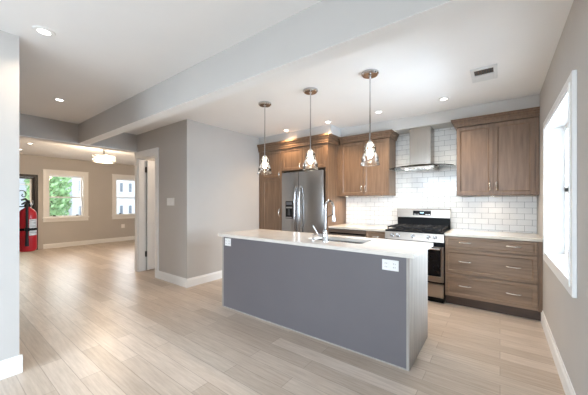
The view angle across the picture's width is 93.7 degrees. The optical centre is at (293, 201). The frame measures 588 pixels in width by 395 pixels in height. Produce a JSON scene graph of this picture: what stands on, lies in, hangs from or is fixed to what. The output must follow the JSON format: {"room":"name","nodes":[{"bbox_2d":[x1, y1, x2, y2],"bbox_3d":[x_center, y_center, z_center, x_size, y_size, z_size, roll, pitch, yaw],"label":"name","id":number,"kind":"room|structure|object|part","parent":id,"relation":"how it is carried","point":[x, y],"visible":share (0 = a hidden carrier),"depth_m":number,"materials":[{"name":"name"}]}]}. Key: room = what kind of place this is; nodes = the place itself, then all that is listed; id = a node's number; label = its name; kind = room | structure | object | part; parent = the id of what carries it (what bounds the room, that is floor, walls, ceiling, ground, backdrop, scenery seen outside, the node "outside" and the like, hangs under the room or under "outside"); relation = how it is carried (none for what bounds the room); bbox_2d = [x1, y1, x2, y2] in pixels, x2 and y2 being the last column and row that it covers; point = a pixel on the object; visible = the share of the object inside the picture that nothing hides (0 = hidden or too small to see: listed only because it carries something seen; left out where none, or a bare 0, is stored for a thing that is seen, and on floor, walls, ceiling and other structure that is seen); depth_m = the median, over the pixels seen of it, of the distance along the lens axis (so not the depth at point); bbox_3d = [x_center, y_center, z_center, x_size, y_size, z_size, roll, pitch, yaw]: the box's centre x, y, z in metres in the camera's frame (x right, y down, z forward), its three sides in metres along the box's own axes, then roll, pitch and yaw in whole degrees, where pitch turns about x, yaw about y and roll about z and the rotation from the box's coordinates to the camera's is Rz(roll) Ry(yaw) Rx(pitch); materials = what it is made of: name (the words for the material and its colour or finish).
{"room":"kitchen","nodes":[
{"label":"kitchen","id":0,"kind":"room"},
{"bbox_2d":[0,30,18,360],"bbox_3d":[-3.372,0.020,0.608,0.170,2.600,3.937,0,0,37],"label":"wall","id":1,"kind":"structure","parent":0,"point":[9,43],"depth_m":2.09,"materials":[{"name":"grey paint"}]},
{"bbox_2d":[0,354,22,379],"bbox_3d":[-3.293,1.252,0.558,0.016,0.135,3.953,0,0,37],"label":"baseboard","id":2,"kind":"structure","parent":1,"relation":"attached to","point":[12,366],"depth_m":2.09,"materials":[{"name":"white paint"}]},
{"bbox_2d":[19,154,134,243],"bbox_3d":[-6.585,0.020,8.478,0.200,2.600,5.100,0,0,37],"label":"wall","id":3,"kind":"structure","parent":0,"point":[100,224],"depth_m":8.64,"materials":[{"name":"grey paint"}]},
{"bbox_2d":[19,172,42,249],"bbox_3d":[-7.378,0.240,7.333,0.140,2.160,1.016,0,0,37],"label":"door","id":4,"kind":"structure","parent":3,"relation":"in","point":[36,181],"depth_m":7.63,"materials":[{"name":"white wood"}]},
{"bbox_3d":[-7.054,0.240,7.667,0.020,2.160,0.094,0,0,37],"label":"casing","id":5,"kind":"part","parent":4,"relation":"part of","materials":[{"name":"brown wood"}]},
{"bbox_2d":[42,169,88,221],"bbox_3d":[-6.774,-0.177,8.188,0.245,1.495,1.090,0,0,37],"label":"window","id":6,"kind":"structure","parent":3,"relation":"in","point":[83,176],"depth_m":8.12,"materials":[{"name":"white paint"}]},
{"bbox_3d":[-6.818,-0.445,8.221,0.035,0.650,0.810,0,0,37],"label":"sash","id":7,"kind":"part","parent":6,"relation":"part of","materials":[{"name":"clear glass"}]},
{"bbox_3d":[-6.734,0.458,8.158,0.145,0.035,1.090,0,0,37],"label":"sill","id":8,"kind":"part","parent":6,"relation":"part of","materials":[{"name":"white paint"}]},
{"bbox_3d":[-6.782,0.140,8.194,0.035,0.600,0.810,0,0,37],"label":"sash","id":9,"kind":"part","parent":6,"relation":"part of","materials":[{"name":"white paint"}]},
{"bbox_3d":[-6.792,-0.175,8.202,0.200,1.230,0.870,0,0,37],"label":"frame","id":10,"kind":"part","parent":6,"relation":"part of","materials":[{"name":"white paint"}]},
{"bbox_2d":[43,236,134,248],"bbox_3d":[-6.026,1.252,9.046,0.016,0.135,3.320,0,0,37],"label":"baseboard","id":11,"kind":"structure","parent":3,"relation":"attached to","point":[96,241],"depth_m":8.52,"materials":[{"name":"white paint"}]},
{"bbox_2d":[112,174,134,218],"bbox_3d":[-5.744,-0.177,9.566,0.245,1.495,1.090,0,0,37],"label":"window","id":12,"kind":"structure","parent":3,"relation":"in","point":[115,177],"depth_m":9.20,"materials":[{"name":"white paint"}]},
{"bbox_3d":[-5.762,-0.175,9.580,0.200,1.230,0.870,0,0,37],"label":"frame","id":13,"kind":"part","parent":12,"relation":"part of","materials":[{"name":"white paint"}]},
{"bbox_3d":[-5.788,-0.445,9.599,0.035,0.650,0.810,0,0,37],"label":"sash","id":14,"kind":"part","parent":12,"relation":"part of","materials":[{"name":"clear glass"}]},
{"bbox_3d":[-5.752,0.140,9.572,0.035,0.600,0.810,0,0,37],"label":"sash","id":15,"kind":"part","parent":12,"relation":"part of","materials":[{"name":"white paint"}]},
{"bbox_2d":[19,113,136,152],"bbox_3d":[-3.673,-1.117,4.523,0.204,0.325,1.990,0,0,37],"label":"wall","id":16,"kind":"structure","parent":0,"point":[31,127],"depth_m":4.37,"materials":[{"name":"grey paint"}]},
{"bbox_2d":[146,158,154,269],"bbox_3d":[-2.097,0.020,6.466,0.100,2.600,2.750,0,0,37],"label":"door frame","id":17,"kind":"structure","parent":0,"point":[154,158],"depth_m":5.36,"materials":[{"name":"white paint"}]},
{"bbox_2d":[137,119,193,278],"bbox_3d":[-2.306,0.020,4.825,1.730,2.600,0.130,0,0,37],"label":"wall","id":18,"kind":"structure","parent":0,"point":[175,141],"depth_m":4.45,"materials":[{"name":"grey paint"}]},
{"bbox_2d":[134,147,158,277],"bbox_3d":[-2.465,0.189,5.326,0.895,2.262,0.798,0,0,37],"label":"door","id":19,"kind":"structure","parent":18,"relation":"attached to","point":[152,169],"depth_m":5.26,"materials":[{"name":"white paint"}]},
{"bbox_3d":[-2.626,0.220,5.557,0.007,1.760,0.440,0,0,37],"label":"raised panel","id":20,"kind":"part","parent":19,"relation":"part of","materials":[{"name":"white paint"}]},
{"bbox_2d":[167,198,173,205],"bbox_3d":[-2.022,0.000,4.525,0.185,0.116,0.011,0,0,37],"label":"light switch","id":21,"kind":"object","parent":18,"relation":"attached to","point":[170,201],"visible":1,"depth_m":4.52,"materials":[{"name":"white plastic"}]},
{"bbox_2d":[158,271,187,287],"bbox_3d":[-1.994,1.252,4.501,0.876,0.135,0.016,0,0,37],"label":"baseboard","id":22,"kind":"structure","parent":18,"relation":"attached to","point":[174,279],"depth_m":4.46,"materials":[{"name":"white paint"}]},
{"bbox_2d":[194,121,258,276],"bbox_3d":[-0.976,0.020,5.242,0.100,2.600,2.130,0,0,37],"label":"wall","id":23,"kind":"structure","parent":0,"point":[226,162],"depth_m":4.76,"materials":[{"name":"grey paint"}]},
{"bbox_2d":[188,270,221,286],"bbox_3d":[-1.166,1.252,4.891,0.016,0.135,1.600,0,0,37],"label":"baseboard","id":24,"kind":"structure","parent":23,"relation":"attached to","point":[205,278],"depth_m":4.49,"materials":[{"name":"white paint"}]},
{"bbox_2d":[0,240,564,394],"bbox_3d":[-3.366,1.370,3.639,11.250,0.100,9.200,0,0,37],"label":"floor","id":25,"kind":"structure","parent":0,"point":[90,323],"depth_m":2.48,"materials":[{"name":"brown wood"}]},
{"bbox_2d":[257,141,282,230],"bbox_3d":[-0.280,0.095,5.582,0.580,2.450,0.728,0,0,37],"label":"pantry cabinet","id":26,"kind":"object","parent":25,"relation":"on","point":[270,185],"visible":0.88,"depth_m":5.33,"materials":[{"name":"brown wood"}]},
{"bbox_3d":[-0.280,-1.060,5.582,0.580,0.140,0.728,0,0,37],"label":"crown","id":27,"kind":"part","parent":26,"relation":"part of","materials":[{"name":"brown wood"}]},
{"bbox_3d":[-0.422,0.385,5.320,0.490,1.660,0.022,0,0,37],"label":"door","id":28,"kind":"part","parent":26,"relation":"part of","materials":[{"name":"brown wood"}]},
{"bbox_3d":[-0.422,-0.718,5.320,0.490,0.525,0.022,0,0,37],"label":"door","id":29,"kind":"part","parent":26,"relation":"part of","materials":[{"name":"brown wood"}]},
{"bbox_2d":[282,168,324,233],"bbox_3d":[0.312,0.364,5.098,0.898,1.852,0.739,0,0,37],"label":"refrigerator","id":30,"kind":"object","parent":25,"relation":"on","point":[303,192],"visible":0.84,"depth_m":4.81,"materials":[{"name":"silver metal"}]},
{"bbox_3d":[-0.059,0.335,5.035,0.378,1.750,0.065,0,0,37],"label":"freezer door","id":31,"kind":"part","parent":30,"relation":"part of","materials":[{"name":"metal"}]},
{"bbox_3d":[0.020,0.210,4.902,0.028,0.993,0.077,0,0,37],"label":"handle","id":32,"kind":"part","parent":30,"relation":"part of","materials":[{"name":"silver metal"}]},
{"bbox_3d":[0.100,0.210,4.842,0.028,0.993,0.077,0,0,37],"label":"handle","id":33,"kind":"part","parent":30,"relation":"part of","materials":[{"name":"silver metal"}]},
{"bbox_2d":[280,134,324,171],"bbox_3d":[0.329,-0.853,5.127,0.940,0.555,0.728,0,0,37],"label":"upper cabinet","id":34,"kind":"object","parent":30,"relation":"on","point":[294,151],"visible":0.63,"depth_m":4.88,"materials":[{"name":"brown wood"}]},
{"bbox_3d":[-0.035,-0.780,5.031,0.464,0.400,0.022,0,0,37],"label":"door","id":35,"kind":"part","parent":34,"relation":"part of","materials":[{"name":"brown wood"}]},
{"bbox_3d":[0.329,-1.060,5.127,0.940,0.140,0.728,0,0,37],"label":"crown","id":36,"kind":"part","parent":34,"relation":"part of","materials":[{"name":"brown wood"}]},
{"bbox_3d":[0.341,-0.780,4.750,0.464,0.400,0.022,0,0,37],"label":"door","id":37,"kind":"part","parent":34,"relation":"part of","materials":[{"name":"brown wood"}]},
{"bbox_3d":[0.303,0.335,4.763,0.512,1.750,0.065,0,0,37],"label":"fridge door","id":38,"kind":"part","parent":30,"relation":"part of","materials":[{"name":"metal"}]},
{"bbox_2d":[222,237,427,370],"bbox_3d":[0.206,0.877,3.109,2.259,0.885,0.712,0,0,37],"label":"kitchen island","id":39,"kind":"object","parent":25,"relation":"on","point":[343,299],"visible":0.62,"depth_m":2.55,"materials":[{"name":"charcoal paint"},{"name":"cream quartz"},{"name":"brown stained maple"}]},
{"bbox_3d":[-0.695,0.877,3.764,0.030,0.885,0.682,0,0,37],"label":"panel","id":40,"kind":"part","parent":39,"relation":"part of","materials":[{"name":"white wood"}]},
{"bbox_2d":[225,238,230,245],"bbox_3d":[-0.822,0.498,3.427,0.110,0.093,0.010,0,0,37],"label":"electrical outlet","id":41,"kind":"object","parent":39,"relation":"attached to","point":[227,240],"visible":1,"depth_m":3.43,"materials":[{"name":"white plastic"}]},
{"bbox_2d":[218,229,432,258],"bbox_3d":[0.204,0.419,3.119,2.353,0.032,0.769,0,0,37],"label":"island countertop","id":42,"kind":"structure","parent":39,"relation":"on","point":[386,247],"depth_m":2.74,"materials":[{"name":"beige stone"}]},
{"bbox_2d":[312,200,334,241],"bbox_3d":[0.320,0.189,2.913,0.177,0.428,0.233,0,0,37],"label":"faucet","id":43,"kind":"object","parent":42,"relation":"on","point":[324,235],"visible":1,"depth_m":2.81,"materials":[{"name":"silver metal"}]},
{"bbox_3d":[0.247,0.301,2.858,0.127,0.120,0.040,0,0,37],"label":"handle","id":44,"kind":"part","parent":43,"relation":"part of","materials":[{"name":"silver metal"}]},
{"bbox_2d":[317,239,363,243],"bbox_3d":[0.483,0.533,2.960,0.670,0.194,0.360,0,0,37],"label":"sink","id":45,"kind":"object","parent":42,"relation":"in","point":[317,239],"visible":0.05,"depth_m":3.09,"materials":[{"name":"metal"}]},
{"bbox_2d":[382,259,398,271],"bbox_3d":[0.778,0.512,2.231,0.133,0.086,0.010,0,0,37],"label":"electrical outlet","id":46,"kind":"object","parent":39,"relation":"attached to","point":[392,265],"visible":1,"depth_m":2.23,"materials":[{"name":"white plastic"}]},
{"bbox_2d":[392,262,396,269],"bbox_3d":[0.804,0.512,2.209,0.034,0.057,0.004,0,0,37],"label":"receptacle","id":47,"kind":"object","parent":46,"relation":"attached to","point":[394,264],"depth_m":2.21,"materials":[{"name":"white plastic"}]},
{"bbox_3d":[1.093,0.877,2.427,0.022,0.885,0.682,0,0,37],"label":"panel","id":48,"kind":"part","parent":39,"relation":"part of","materials":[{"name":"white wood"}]},
{"bbox_2d":[324,133,345,233],"bbox_3d":[0.749,0.095,4.813,0.109,2.450,0.728,0,0,37],"label":"panel","id":49,"kind":"object","parent":25,"relation":"on","point":[332,142],"visible":0.45,"depth_m":4.73,"materials":[{"name":"brown wood"}]},
{"bbox_3d":[0.748,-1.060,4.814,0.105,0.140,0.728,0,0,37],"label":"crown","id":50,"kind":"part","parent":49,"relation":"part of","materials":[{"name":"brown wood"}]},
{"bbox_2d":[329,228,365,236],"bbox_3d":[1.022,0.882,4.654,0.631,0.875,0.620,0,0,37],"label":"dishwasher","id":51,"kind":"object","parent":25,"relation":"on","point":[344,232],"visible":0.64,"depth_m":4.40,"materials":[{"name":"black metal"}]},
{"bbox_2d":[366,231,384,238],"bbox_3d":[1.394,0.877,4.364,0.305,0.885,0.676,0,0,37],"label":"base cabinet","id":52,"kind":"object","parent":25,"relation":"on","point":[369,234],"visible":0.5,"depth_m":4.12,"materials":[{"name":"brown wood"}]},
{"bbox_2d":[328,224,392,231],"bbox_3d":[1.145,0.417,4.564,0.947,0.035,0.654,0,0,37],"label":"countertop","id":53,"kind":"structure","parent":52,"relation":"on","point":[381,228],"depth_m":4.43,"materials":[{"name":"beige stone"}]},
{"bbox_2d":[385,208,450,303],"bbox_3d":[1.800,0.713,4.008,0.759,1.215,0.723,0,0,37],"label":"gas range","id":54,"kind":"object","parent":25,"relation":"on","point":[419,225],"visible":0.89,"depth_m":3.77,"materials":[{"name":"silver metal"}]},
{"bbox_3d":[1.633,0.470,3.785,0.759,0.110,0.050,0,0,37],"label":"control panel","id":55,"kind":"part","parent":54,"relation":"part of","materials":[{"name":"metal"}]},
{"bbox_2d":[385,227,450,234],"bbox_3d":[1.808,0.405,4.020,0.755,0.030,0.615,0,0,37],"label":"cooktop","id":56,"kind":"object","parent":54,"relation":"in","point":[395,230],"depth_m":3.81,"materials":[{"name":"black metal"}]},
{"bbox_3d":[1.632,1.157,3.784,0.753,0.175,0.043,0,0,37],"label":"warming drawer","id":57,"kind":"part","parent":54,"relation":"part of","materials":[{"name":"metal"}]},
{"bbox_3d":[1.632,0.815,3.783,0.753,0.460,0.045,0,0,37],"label":"oven door","id":58,"kind":"part","parent":54,"relation":"part of","materials":[{"name":"glass"}]},
{"bbox_3d":[1.654,1.285,3.813,0.739,0.070,0.020,0,0,37],"label":"kick panel","id":59,"kind":"part","parent":54,"relation":"part of","materials":[{"name":"black metal"}]},
{"bbox_2d":[445,236,542,320],"bbox_3d":[2.514,0.877,3.531,0.945,0.885,0.670,0,0,37],"label":"base cabinet","id":60,"kind":"object","parent":25,"relation":"on","point":[502,276],"visible":0.99,"depth_m":3.26,"materials":[{"name":"brown wood"}]},
{"bbox_3d":[2.323,1.056,3.307,0.901,0.283,0.022,0,0,37],"label":"drawer","id":61,"kind":"part","parent":60,"relation":"part of","materials":[{"name":"brown wood"}]},
{"bbox_3d":[2.323,0.753,3.307,0.901,0.303,0.022,0,0,37],"label":"drawer","id":62,"kind":"part","parent":60,"relation":"part of","materials":[{"name":"brown wood"}]},
{"bbox_3d":[2.323,0.519,3.307,0.901,0.145,0.022,0,0,37],"label":"drawer","id":63,"kind":"part","parent":60,"relation":"part of","materials":[{"name":"brown wood"}]},
{"bbox_2d":[444,229,542,241],"bbox_3d":[2.518,0.417,3.538,0.949,0.035,0.654,0,0,37],"label":"countertop","id":64,"kind":"structure","parent":60,"relation":"on","point":[535,237],"depth_m":3.39,"materials":[{"name":"beige stone"}]},
{"bbox_2d":[0,0,573,164],"bbox_3d":[-3.366,-1.340,3.639,11.250,0.120,9.200,0,0,37],"label":"ceiling","id":65,"kind":"structure","parent":0,"point":[102,54],"depth_m":2.49,"materials":[{"name":"white paint"}]},
{"bbox_2d":[32,25,55,36],"bbox_3d":[-1.871,-1.275,2.063,0.134,0.008,0.134,0,0,37],"label":"recessed light","id":66,"kind":"object","parent":65,"relation":"in","point":[41,30],"visible":1,"depth_m":2.06,"materials":[{"name":"white paint"}]},
{"bbox_2d":[52,98,65,101],"bbox_3d":[-2.929,-1.275,3.443,0.134,0.008,0.134,0,0,37],"label":"recessed light","id":67,"kind":"object","parent":65,"relation":"in","point":[56,99],"visible":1,"depth_m":3.43,"materials":[{"name":"white paint"}]},
{"bbox_2d":[92,149,114,162],"bbox_3d":[-4.494,-1.103,6.516,0.460,0.355,0.460,0,0,37],"label":"chandelier","id":68,"kind":"object","parent":65,"relation":"hanging from","point":[100,157],"visible":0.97,"depth_m":6.46,"materials":[{"name":"silver metal"}]},
{"bbox_3d":[-4.494,-1.022,6.516,0.460,0.147,0.460,0,0,37],"label":"frame","id":69,"kind":"part","parent":68,"relation":"part of","materials":[{"name":"silver metal"}]},
{"bbox_2d":[257,101,271,173],"bbox_3d":[-0.378,-0.824,3.578,0.192,0.912,0.192,0,0,37],"label":"pendant light","id":70,"kind":"object","parent":65,"relation":"hanging from","point":[264,104],"visible":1,"depth_m":3.57,"materials":[{"name":"silver metal"}]},
{"bbox_3d":[-0.378,-0.924,3.578,0.013,0.652,0.013,0,0,37],"label":"rod","id":71,"kind":"part","parent":70,"relation":"part of","materials":[{"name":"silver metal"}]},
{"bbox_3d":[-0.378,-0.477,3.578,0.186,0.215,0.186,0,0,37],"label":"lamp shade","id":72,"kind":"part","parent":70,"relation":"part of","materials":[{"name":"clear glass"}]},
{"bbox_2d":[78,0,501,144],"bbox_3d":[-1.126,-1.123,2.817,5.925,0.315,0.145,0,0,37],"label":"beam","id":73,"kind":"structure","parent":65,"relation":"attached to","point":[324,31],"depth_m":1.96,"materials":[{"name":"grey paint"}]},
{"bbox_2d":[302,87,318,170],"bbox_3d":[0.189,-0.824,3.155,0.192,0.912,0.192,0,0,37],"label":"pendant light","id":74,"kind":"object","parent":65,"relation":"hanging from","point":[310,91],"visible":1,"depth_m":3.15,"materials":[{"name":"silver"}]},
{"bbox_3d":[0.189,-0.477,3.155,0.186,0.215,0.186,0,0,37],"label":"lamp shade","id":75,"kind":"part","parent":74,"relation":"part of","materials":[{"name":"clear glass"}]},
{"bbox_3d":[0.189,-0.924,3.155,0.013,0.652,0.013,0,0,37],"label":"rod","id":76,"kind":"part","parent":74,"relation":"part of","materials":[{"name":"silver metal"}]},
{"bbox_3d":[0.189,-0.491,3.155,0.058,0.113,0.058,0,0,37],"label":"bulb","id":77,"kind":"part","parent":74,"relation":"part of","materials":[{"name":"beige glass"}]},
{"bbox_2d":[360,69,379,165],"bbox_3d":[0.753,-0.824,2.732,0.192,0.912,0.192,0,0,37],"label":"pendant light","id":78,"kind":"object","parent":65,"relation":"hanging from","point":[369,74],"visible":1,"depth_m":2.73,"materials":[{"name":"silver"}]},
{"bbox_3d":[0.753,-0.924,2.733,0.013,0.652,0.013,0,0,37],"label":"rod","id":79,"kind":"part","parent":78,"relation":"part of","materials":[{"name":"silver metal"}]},
{"bbox_2d":[367,141,372,146],"bbox_3d":[0.753,-0.576,2.733,0.056,0.059,0.056,0,0,37],"label":"socket","id":80,"kind":"object","parent":78,"relation":"attached to","point":[369,144],"depth_m":2.71,"materials":[{"name":"silver metal"}]},
{"bbox_3d":[0.753,-0.491,2.733,0.058,0.113,0.058,0,0,37],"label":"bulb","id":81,"kind":"part","parent":78,"relation":"part of","materials":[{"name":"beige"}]},
{"bbox_3d":[0.753,-0.477,2.733,0.186,0.215,0.186,0,0,37],"label":"lamp shade","id":82,"kind":"part","parent":78,"relation":"part of","materials":[{"name":"clear glass"}]},
{"bbox_2d":[438,97,449,100],"bbox_3d":[1.856,-1.275,3.419,0.134,0.008,0.134,0,0,37],"label":"recessed light","id":83,"kind":"object","parent":65,"relation":"in","point":[441,98],"visible":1,"depth_m":3.40,"materials":[{"name":"white paint"}]},
{"bbox_2d":[470,64,497,82],"bbox_3d":[1.891,-1.273,2.744,0.215,0.014,0.340,0,0,37],"label":"ceiling vent","id":84,"kind":"object","parent":65,"relation":"in","point":[489,72],"visible":1,"depth_m":2.74,"materials":[{"name":"silver metal"}]},
{"bbox_2d":[259,94,538,144],"bbox_3d":[1.199,-1.195,4.525,4.245,0.170,0.675,0,0,37],"label":"soffit","id":85,"kind":"structure","parent":0,"point":[442,119],"depth_m":4.05,"materials":[{"name":"paint"}]},
{"bbox_2d":[537,0,587,394],"bbox_3d":[0.748,0.020,0.190,0.220,2.600,8.400,0,0,37],"label":"wall","id":86,"kind":"structure","parent":0,"point":[566,316],"depth_m":1.71,"materials":[{"name":"grey paint"}]},
{"bbox_2d":[541,311,575,394],"bbox_3d":[0.459,1.252,0.001,0.016,0.135,7.550,0,0,37],"label":"baseboard","id":87,"kind":"structure","parent":86,"relation":"attached to","point":[568,388],"depth_m":2.15,"materials":[{"name":"white paint"}]},
{"bbox_2d":[543,70,576,297],"bbox_3d":[2.204,-0.110,2.180,0.229,1.390,1.400,0,0,37],"label":"window","id":88,"kind":"structure","parent":86,"relation":"in","point":[560,125],"depth_m":2.61,"materials":[{"name":"white paint"}]},
{"bbox_3d":[2.247,-0.110,2.147,0.040,1.220,1.230,0,0,37],"label":"sash","id":89,"kind":"part","parent":88,"relation":"part of","materials":[{"name":"white paint"}]},
{"bbox_3d":[0.784,0.020,5.331,5.875,2.600,0.120,0,0,37],"label":"wall","id":90,"kind":"structure","parent":0,"visible":0},
{"bbox_2d":[339,129,398,195],"bbox_3d":[1.254,-0.608,4.642,0.899,1.005,0.398,0,0,37],"label":"upper cabinet","id":91,"kind":"object","parent":90,"relation":"attached to","point":[368,179],"visible":0.99,"depth_m":4.52,"materials":[{"name":"brown wood"}]},
{"bbox_3d":[0.984,-0.555,4.681,0.414,0.890,0.022,0,0,37],"label":"door","id":92,"kind":"part","parent":91,"relation":"part of","materials":[{"name":"brown wood"}]},
{"bbox_3d":[1.254,-1.060,4.642,0.899,0.100,0.398,0,0,37],"label":"crown","id":93,"kind":"part","parent":91,"relation":"part of","materials":[{"name":"brown wood"}]},
{"bbox_3d":[1.319,-0.555,4.431,0.414,0.890,0.022,0,0,37],"label":"door","id":94,"kind":"part","parent":91,"relation":"part of","materials":[{"name":"brown wood"}]},
{"bbox_2d":[389,126,456,171],"bbox_3d":[1.900,-0.792,4.097,0.860,0.632,0.498,0,0,37],"label":"range hood","id":95,"kind":"object","parent":90,"relation":"attached to","point":[421,138],"visible":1,"depth_m":4.07,"materials":[{"name":"metal"}]},
{"bbox_2d":[346,127,536,232],"bbox_3d":[2.033,-0.345,4.317,2.660,1.530,0.010,0,0,37],"label":"backsplash","id":96,"kind":"structure","parent":90,"relation":"attached to","point":[437,189],"depth_m":4.16,"materials":[{"name":"white tile"}]},
{"bbox_2d":[451,106,539,195],"bbox_3d":[2.609,-0.598,3.629,0.906,1.025,0.398,0,0,37],"label":"upper cabinet","id":97,"kind":"object","parent":90,"relation":"attached to","point":[498,153],"visible":1,"depth_m":3.48,"materials":[{"name":"brown wood"}]},
{"bbox_3d":[2.379,-0.545,3.639,0.400,0.910,0.022,0,0,37],"label":"door","id":98,"kind":"part","parent":97,"relation":"part of","materials":[{"name":"brown wood"}]},
{"bbox_3d":[2.609,-1.060,3.629,0.906,0.100,0.398,0,0,37],"label":"crown","id":99,"kind":"part","parent":97,"relation":"part of","materials":[{"name":"brown wood"}]},
{"bbox_3d":[2.703,-0.545,3.397,0.400,0.910,0.022,0,0,37],"label":"door","id":100,"kind":"part","parent":97,"relation":"part of","materials":[{"name":"brown wood"}]},
{"bbox_3d":[-5.147,0.020,4.306,7.100,2.600,0.137,0,0,37],"label":"wall","id":101,"kind":"structure","parent":0,"visible":0},
{"bbox_2d":[19,198,37,251],"bbox_3d":[-2.500,0.210,2.546,0.154,0.499,0.209,0,0,21],"label":"fire extinguisher","id":102,"kind":"object","parent":101,"relation":"attached to","point":[28,228],"visible":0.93,"depth_m":2.53,"materials":[{"name":"red metal"}]},
{"label":"outside","id":103,"kind":"structure","parent":0,"visible":0},
{"bbox_3d":[-22.252,1.880,29.110,49.500,0.120,60.000,0,0,37],"label":"ground","id":104,"kind":"structure","parent":103,"visible":0},
{"bbox_2d":[19,179,27,210],"bbox_3d":[-25.980,-1.430,24.468,5.085,6.500,5.100,0,0,37],"label":"house","id":105,"kind":"structure","parent":104,"relation":"on","point":[21,187],"depth_m":23.73,"materials":[{"name":"white paint"}]},
{"bbox_2d":[23,176,72,215],"bbox_3d":[-9.913,-0.361,11.136,2.099,4.371,1.477,0,0,37],"label":"street tree","id":106,"kind":"object","parent":104,"relation":"on","point":[58,206],"visible":0.27,"depth_m":10.88,"materials":[{"name":"green plant"}]},
{"bbox_2d":[60,178,134,214],"bbox_3d":[-18.709,-3.180,38.321,6.150,10.000,21.000,0,0,37],"label":"building","id":107,"kind":"structure","parent":104,"relation":"on","point":[124,188],"depth_m":31.66,"materials":[{"name":"paint"}]}
]}

